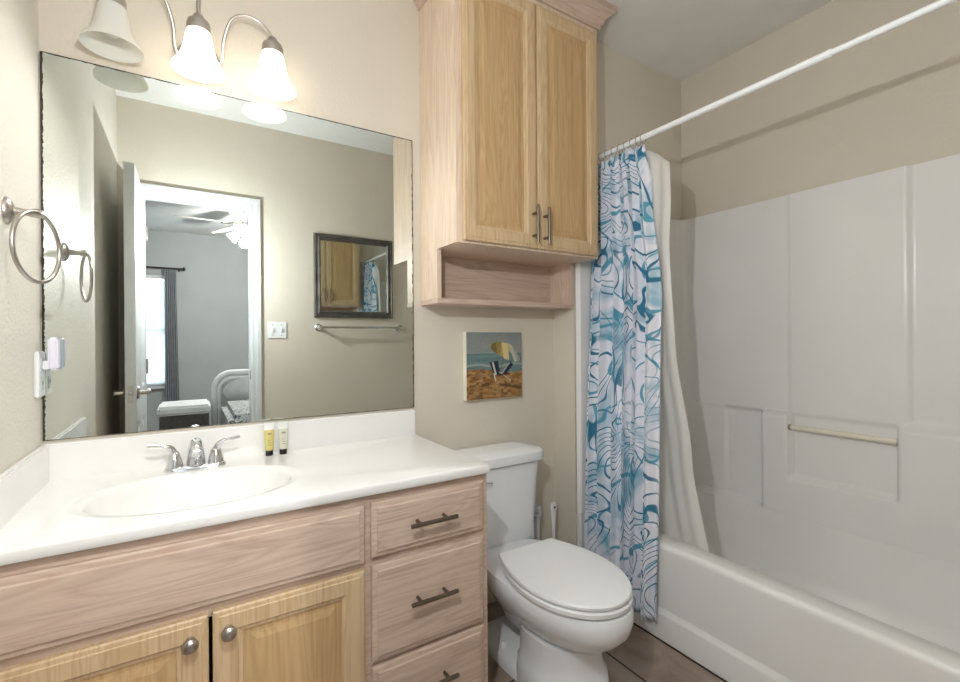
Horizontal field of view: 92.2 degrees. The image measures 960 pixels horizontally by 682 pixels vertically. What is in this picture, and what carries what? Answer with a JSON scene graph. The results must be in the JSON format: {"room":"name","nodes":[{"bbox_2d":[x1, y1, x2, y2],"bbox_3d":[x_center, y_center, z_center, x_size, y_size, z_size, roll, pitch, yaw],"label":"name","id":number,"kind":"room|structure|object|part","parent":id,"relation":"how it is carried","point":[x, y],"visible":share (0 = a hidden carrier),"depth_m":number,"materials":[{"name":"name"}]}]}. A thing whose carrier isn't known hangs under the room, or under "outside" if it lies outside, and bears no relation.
{"room":"bathroom","nodes":[
{"label":"bathroom","id":0,"kind":"room"},
{"bbox_2d":[0,0,41,473],"bbox_3d":[-0.801,-0.122,0.498,0.120,2.647,1.812,0,0,-32],"label":"wall","id":1,"kind":"structure","parent":0,"point":[20,298],"depth_m":1.14,"materials":[{"name":"paint"}]},
{"bbox_2d":[2,196,61,283],"bbox_3d":[-1.051,-0.227,1.061,0.070,0.197,0.170,0,0,-15],"label":"towel ring","id":2,"kind":"object","parent":1,"relation":"attached to","point":[9,211],"visible":1,"depth_m":1.05,"materials":[{"name":"silver metal"}]},
{"bbox_3d":[-1.050,-0.295,1.067,0.064,0.062,0.050,0,0,-32],"label":"post","id":3,"kind":"part","parent":2,"relation":"part of","materials":[{"name":"silver metal"}]},
{"bbox_2d":[34,351,44,397],"bbox_3d":[-1.202,0.094,1.265,0.012,0.125,0.069,0,0,-32],"label":"wall outlet","id":4,"kind":"object","parent":1,"relation":"attached to","point":[39,356],"visible":1,"depth_m":1.24,"materials":[{"name":"white plastic"}]},
{"bbox_2d":[41,377,44,390],"bbox_3d":[-1.198,0.120,1.267,0.002,0.036,0.031,0,0,-32],"label":"receptacle","id":5,"kind":"object","parent":4,"relation":"attached to","point":[42,378],"depth_m":1.27,"materials":[{"name":"white plastic"}]},
{"bbox_2d":[42,337,60,369],"bbox_3d":[-1.183,0.038,1.275,0.034,0.091,0.036,0,0,-32],"label":"plug","id":6,"kind":"object","parent":4,"relation":"attached to","point":[53,363],"visible":1,"depth_m":1.26,"materials":[{"name":"white plastic"}]},
{"bbox_2d":[38,0,553,603],"bbox_3d":[-0.517,-0.126,1.817,2.005,2.647,0.120,0,0,-32],"label":"wall","id":7,"kind":"structure","parent":0,"point":[355,63],"depth_m":1.81,"materials":[{"name":"paint"}]},
{"bbox_2d":[78,0,295,100],"bbox_3d":[-0.868,-0.945,1.425,0.561,0.243,0.174,0,0,-32],"label":"vanity light","id":8,"kind":"object","parent":7,"relation":"attached to","point":[108,35],"visible":1,"depth_m":1.39,"materials":[{"name":"white glass"}]},
{"bbox_3d":[-1.035,-0.883,1.302,0.145,0.122,0.145,0,0,-32],"label":"lamp shade","id":9,"kind":"part","parent":8,"relation":"part of","materials":[{"name":"white glass"}]},
{"bbox_3d":[-1.035,-0.893,1.302,0.044,0.080,0.044,0,0,-32],"label":"bulb","id":10,"kind":"part","parent":8,"relation":"part of","materials":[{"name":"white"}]},
{"bbox_3d":[-0.964,-0.956,1.371,0.053,0.173,0.205,0,0,34],"label":"arm","id":11,"kind":"part","parent":8,"relation":"part of","materials":[{"name":"silver metal"}]},
{"bbox_3d":[-0.859,-0.884,1.413,0.145,0.122,0.145,0,0,-32],"label":"lamp shade","id":12,"kind":"part","parent":8,"relation":"part of","materials":[{"name":"white glass"}]},
{"bbox_3d":[-0.904,-0.899,1.488,0.124,0.124,0.028,0,0,-32],"label":"wall plate","id":13,"kind":"part","parent":8,"relation":"part of","materials":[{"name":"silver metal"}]},
{"bbox_3d":[-0.881,-0.992,1.448,0.012,0.148,0.094,0,0,-32],"label":"arm","id":14,"kind":"part","parent":8,"relation":"part of","materials":[{"name":"silver metal"}]},
{"bbox_3d":[-0.776,-0.957,1.490,0.201,0.173,0.052,0,0,-7],"label":"arm","id":15,"kind":"part","parent":8,"relation":"part of","materials":[{"name":"silver metal"}]},
{"bbox_3d":[-0.683,-0.886,1.523,0.145,0.122,0.145,0,0,-32],"label":"lamp shade","id":16,"kind":"part","parent":8,"relation":"part of","materials":[{"name":"white glass"}]},
{"bbox_2d":[40,51,413,440],"bbox_3d":[-0.751,-0.267,1.595,1.127,1.092,0.007,0,0,-32],"label":"wall mirror","id":17,"kind":"object","parent":7,"relation":"attached to","point":[226,259],"visible":0.97,"depth_m":1.52,"materials":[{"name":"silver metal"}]},
{"bbox_2d":[463,332,521,400],"bbox_3d":[0.060,0.114,2.090,0.300,0.299,0.030,0,0,-32],"label":"canvas painting","id":18,"kind":"object","parent":7,"relation":"attached to","point":[492,361],"visible":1,"depth_m":2.07,"materials":[{"name":"fabric"}]},
{"bbox_2d":[413,0,616,309],"bbox_3d":[0.151,-0.799,1.953,0.836,1.308,0.364,0,0,-32],"label":"upper cabinet","id":19,"kind":"object","parent":7,"relation":"attached to","point":[509,147],"visible":1,"depth_m":1.84,"materials":[{"name":"brown wood"}]},
{"bbox_2d":[421,249,440,300],"bbox_3d":[-0.198,-0.257,1.858,0.018,0.189,0.149,0,0,-32],"label":"panel","id":20,"kind":"object","parent":19,"relation":"attached to","point":[430,258],"depth_m":1.83,"materials":[{"name":"brown wood"}]},
{"bbox_2d":[441,257,550,302],"bbox_3d":[0.059,-0.260,2.104,0.678,0.189,0.007,0,0,-32],"label":"shelf","id":21,"kind":"object","parent":19,"relation":"attached to","point":[461,278],"depth_m":2.10,"materials":[{"name":"brown wood"}]},
{"bbox_3d":[0.080,-0.849,1.752,0.334,0.972,0.019,0,0,-32],"label":"door","id":22,"kind":"part","parent":19,"relation":"part of","materials":[{"name":"brown wood"}]},
{"bbox_3d":[0.079,-0.849,1.753,0.222,0.860,0.011,0,0,-32],"label":"door panel","id":23,"kind":"part","parent":19,"relation":"part of","materials":[{"name":"brown wood"}]},
{"bbox_3d":[0.146,-1.408,1.952,0.836,0.090,0.364,0,0,-32],"label":"crown moulding","id":24,"kind":"part","parent":19,"relation":"part of","materials":[{"name":"brown wood"}]},
{"bbox_3d":[0.210,-0.881,1.858,0.716,1.052,0.020,0,0,-32],"label":"frame","id":25,"kind":"part","parent":19,"relation":"part of","materials":[{"name":"brown wood"}]},
{"bbox_3d":[0.218,-0.453,1.804,0.012,0.146,0.039,0,0,-32],"label":"door handle","id":26,"kind":"part","parent":19,"relation":"part of","materials":[{"name":"grey metal"}]},
{"bbox_3d":[0.267,-0.449,1.835,0.012,0.147,0.039,0,0,-32],"label":"door handle","id":27,"kind":"part","parent":19,"relation":"part of","materials":[{"name":"grey metal"}]},
{"bbox_2d":[550,264,573,303],"bbox_3d":[0.391,-0.262,2.229,0.018,0.189,0.149,0,0,-32],"label":"panel","id":28,"kind":"object","parent":19,"relation":"attached to","point":[561,276],"depth_m":2.21,"materials":[{"name":"brown wood"}]},
{"bbox_3d":[0.368,-0.851,1.933,0.336,0.972,0.019,0,0,-32],"label":"door","id":29,"kind":"part","parent":19,"relation":"part of","materials":[{"name":"brown wood"}]},
{"bbox_3d":[0.367,-0.851,1.935,0.224,0.860,0.011,0,0,-32],"label":"door panel","id":30,"kind":"part","parent":19,"relation":"part of","materials":[{"name":"brown wood"}]},
{"bbox_2d":[487,601,723,681],"bbox_3d":[0.377,1.242,1.304,2.954,0.100,1.932,0,0,-32],"label":"floor","id":31,"kind":"structure","parent":0,"point":[642,657],"depth_m":1.70,"materials":[{"name":"wood"}]},
{"bbox_2d":[0,473,487,681],"bbox_3d":[-0.582,0.808,1.348,1.130,0.782,0.592,0,0,-32],"label":"vanity cabinet","id":32,"kind":"object","parent":31,"relation":"on","point":[391,586],"visible":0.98,"depth_m":1.11,"materials":[{"name":"brown wood"}]},
{"bbox_3d":[-0.757,0.865,0.944,0.352,0.500,0.019,0,0,-32],"label":"door","id":33,"kind":"part","parent":32,"relation":"part of","materials":[{"name":"brown wood"}]},
{"bbox_3d":[-0.758,0.865,0.946,0.236,0.384,0.011,0,0,-32],"label":"door panel","id":34,"kind":"part","parent":32,"relation":"part of","materials":[{"name":"brown wood"}]},
{"bbox_3d":[-0.626,0.658,0.998,0.033,0.033,0.031,0,0,-32],"label":"door knob","id":35,"kind":"part","parent":32,"relation":"part of","materials":[{"name":"silver metal"}]},
{"bbox_3d":[-0.563,0.656,1.037,0.033,0.033,0.031,0,0,-32],"label":"door knob","id":36,"kind":"part","parent":32,"relation":"part of","materials":[{"name":"silver metal"}]},
{"bbox_2d":[0,409,489,565],"bbox_3d":[-0.598,0.402,1.363,1.134,0.230,0.557,0,0,-32],"label":"countertop","id":37,"kind":"structure","parent":32,"relation":"on","point":[72,496],"depth_m":1.32,"materials":[{"name":"stone"}]},
{"bbox_2d":[147,435,239,472],"bbox_3d":[-0.863,0.341,1.403,0.197,0.099,0.152,0,0,5],"label":"faucet","id":38,"kind":"object","parent":37,"relation":"on","point":[196,459],"visible":1,"depth_m":1.39,"materials":[{"name":"silver metal"}]},
{"bbox_3d":[-0.934,0.346,1.374,0.091,0.086,0.047,0,0,-32],"label":"handle","id":39,"kind":"part","parent":38,"relation":"part of","materials":[{"name":"silver metal"}]},
{"bbox_3d":[-0.870,0.384,1.414,0.164,0.012,0.052,0,0,-32],"label":"plate","id":40,"kind":"part","parent":38,"relation":"part of","materials":[{"name":"silver metal"}]},
{"bbox_3d":[-0.846,0.341,1.378,0.054,0.099,0.122,0,0,-32],"label":"spout","id":41,"kind":"part","parent":38,"relation":"part of","materials":[{"name":"silver metal"}]},
{"bbox_3d":[-0.806,0.345,1.455,0.091,0.086,0.047,0,0,-32],"label":"handle","id":42,"kind":"part","parent":38,"relation":"part of","materials":[{"name":"silver metal"}]},
{"bbox_2d":[264,422,273,455],"bbox_3d":[-0.712,0.334,1.561,0.027,0.110,0.028,0,0,9],"label":"toiletry tube","id":43,"kind":"object","parent":37,"relation":"on","point":[268,427],"visible":1,"depth_m":1.55,"materials":[{"name":"yellow plastic"}]},
{"bbox_2d":[278,421,287,453],"bbox_3d":[-0.673,0.334,1.580,0.027,0.110,0.028,0,0,9],"label":"toiletry tube","id":44,"kind":"object","parent":37,"relation":"on","point":[282,426],"visible":1,"depth_m":1.57,"materials":[{"name":"white plastic"}]},
{"bbox_3d":[-0.453,0.862,1.135,0.349,0.502,0.019,0,0,-32],"label":"door","id":45,"kind":"part","parent":32,"relation":"part of","materials":[{"name":"brown wood"}]},
{"bbox_3d":[-0.454,0.862,1.137,0.233,0.386,0.011,0,0,-32],"label":"door panel","id":46,"kind":"part","parent":32,"relation":"part of","materials":[{"name":"brown wood"}]},
{"bbox_3d":[-0.141,0.509,1.333,0.354,0.148,0.019,0,0,-32],"label":"drawer","id":47,"kind":"part","parent":32,"relation":"part of","materials":[{"name":"brown wood"}]},
{"bbox_3d":[-0.140,0.735,1.333,0.354,0.260,0.019,0,0,-32],"label":"drawer","id":48,"kind":"part","parent":32,"relation":"part of","materials":[{"name":"brown wood"}]},
{"bbox_3d":[-0.138,1.004,1.333,0.354,0.252,0.019,0,0,-32],"label":"drawer","id":49,"kind":"part","parent":32,"relation":"part of","materials":[{"name":"brown wood"}]},
{"bbox_3d":[-0.131,0.723,1.306,0.143,0.012,0.039,0,0,-32],"label":"drawer pull","id":50,"kind":"part","parent":32,"relation":"part of","materials":[{"name":"grey metal"}]},
{"bbox_3d":[-0.132,0.507,1.305,0.143,0.012,0.039,0,0,-32],"label":"drawer pull","id":51,"kind":"part","parent":32,"relation":"part of","materials":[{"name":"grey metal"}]},
{"bbox_3d":[-0.129,0.966,1.306,0.143,0.012,0.039,0,0,-32],"label":"drawer pull","id":52,"kind":"part","parent":32,"relation":"part of","materials":[{"name":"grey metal"}]},
{"bbox_2d":[534,504,540,539],"bbox_3d":[0.264,0.977,2.135,0.090,0.430,0.090,0,0,-32],"label":"tool","id":53,"kind":"object","parent":31,"relation":"on","point":[537,513],"visible":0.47,"depth_m":2.12,"materials":[{"name":"white plastic"}]},
{"bbox_3d":[0.264,1.004,2.135,0.090,0.375,0.090,0,0,-32],"label":"handle","id":54,"kind":"part","parent":53,"relation":"part of","materials":[{"name":"white plastic"}]},
{"bbox_2d":[452,440,633,681],"bbox_3d":[0.214,0.827,1.716,0.444,0.731,0.805,0,0,-32],"label":"toilet","id":55,"kind":"object","parent":31,"relation":"on","point":[565,605],"visible":0.83,"depth_m":1.57,"materials":[{"name":"ceramic"}]},
{"bbox_3d":[0.057,0.488,1.962,0.444,0.052,0.223,0,0,-32],"label":"tank lid","id":56,"kind":"part","parent":55,"relation":"part of","materials":[{"name":"ceramic"}]},
{"bbox_3d":[0.055,0.685,1.967,0.404,0.334,0.195,0,0,-32],"label":"tank","id":57,"kind":"part","parent":55,"relation":"part of","materials":[{"name":"ceramic"}]},
{"bbox_3d":[0.260,0.937,1.644,0.370,0.210,0.635,0,0,-32],"label":"bowl","id":58,"kind":"part","parent":55,"relation":"part of","materials":[{"name":"ceramic"}]},
{"bbox_3d":[0.298,0.795,1.583,0.358,0.018,0.465,0,0,-32],"label":"seat lid","id":59,"kind":"part","parent":55,"relation":"part of","materials":[{"name":"white plastic"}]},
{"bbox_3d":[0.301,0.817,1.578,0.360,0.017,0.460,0,0,-32],"label":"seat","id":60,"kind":"part","parent":55,"relation":"part of","materials":[{"name":"white plastic"}]},
{"bbox_2d":[550,502,556,538],"bbox_3d":[0.345,0.979,2.184,0.086,0.425,0.086,0,0,-32],"label":"toilet brush","id":61,"kind":"object","parent":31,"relation":"on","point":[553,507],"visible":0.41,"depth_m":2.18,"materials":[{"name":"white plastic"}]},
{"bbox_2d":[575,154,959,681],"bbox_3d":[1.207,0.259,1.742,0.826,1.853,1.539,0,0,-32],"label":"bathtub","id":62,"kind":"object","parent":31,"relation":"on","point":[817,330],"visible":0.68,"depth_m":1.88,"materials":[{"name":"plastic"}]},
{"bbox_2d":[634,489,959,681],"bbox_3d":[1.229,0.993,1.752,0.788,0.384,1.538,0,0,-32],"label":"tub basin","id":63,"kind":"object","parent":62,"relation":"in","point":[776,595],"depth_m":1.68,"materials":[{"name":"plastic"}]},
{"bbox_2d":[553,42,681,545],"bbox_3d":[0.773,-0.136,2.540,0.949,2.647,0.270,0,0,-32],"label":"wall","id":64,"kind":"structure","parent":0,"point":[634,98],"depth_m":2.30,"materials":[{"name":"paint"}]},
{"bbox_2d":[598,0,957,159],"bbox_3d":[0.917,-0.848,1.562,0.048,0.048,1.540,0,0,-32],"label":"shower rod","id":65,"kind":"object","parent":64,"relation":"attached to","point":[829,53],"visible":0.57,"depth_m":1.45,"materials":[{"name":"white metal"}]},
{"bbox_2d":[584,144,661,622],"bbox_3d":[0.602,0.146,1.995,0.134,1.945,0.403,0,0,-31],"label":"shower curtain","id":66,"kind":"object","parent":65,"relation":"hanging from","point":[623,423],"visible":0.92,"depth_m":1.97,"materials":[{"name":"fabric"}]},
{"bbox_2d":[597,0,833,80],"bbox_3d":[0.357,-1.505,1.302,2.954,0.100,1.932,0,0,-32],"label":"ceiling","id":67,"kind":"structure","parent":0,"point":[679,39],"depth_m":2.16,"materials":[{"name":"paint"}]},
{"bbox_2d":[681,0,959,219],"bbox_3d":[1.639,-0.141,1.943,0.120,2.647,1.662,0,0,-32],"label":"wall","id":68,"kind":"structure","parent":0,"point":[889,100],"depth_m":2.02,"materials":[{"name":"paint"}]},
{"bbox_3d":[0.557,-0.842,2.135,0.042,0.042,0.007,0,0,-32],"label":"curtain ring","id":69,"kind":"object","parent":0,"visible":0},
{"bbox_2d":[646,150,708,551],"bbox_3d":[0.725,0.031,1.996,0.096,1.696,0.500,0,0,-32],"label":"liner","id":70,"kind":"object","parent":69,"relation":"hanging from","point":[680,518],"visible":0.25,"depth_m":1.89,"materials":[{"name":"white"}]}
]}

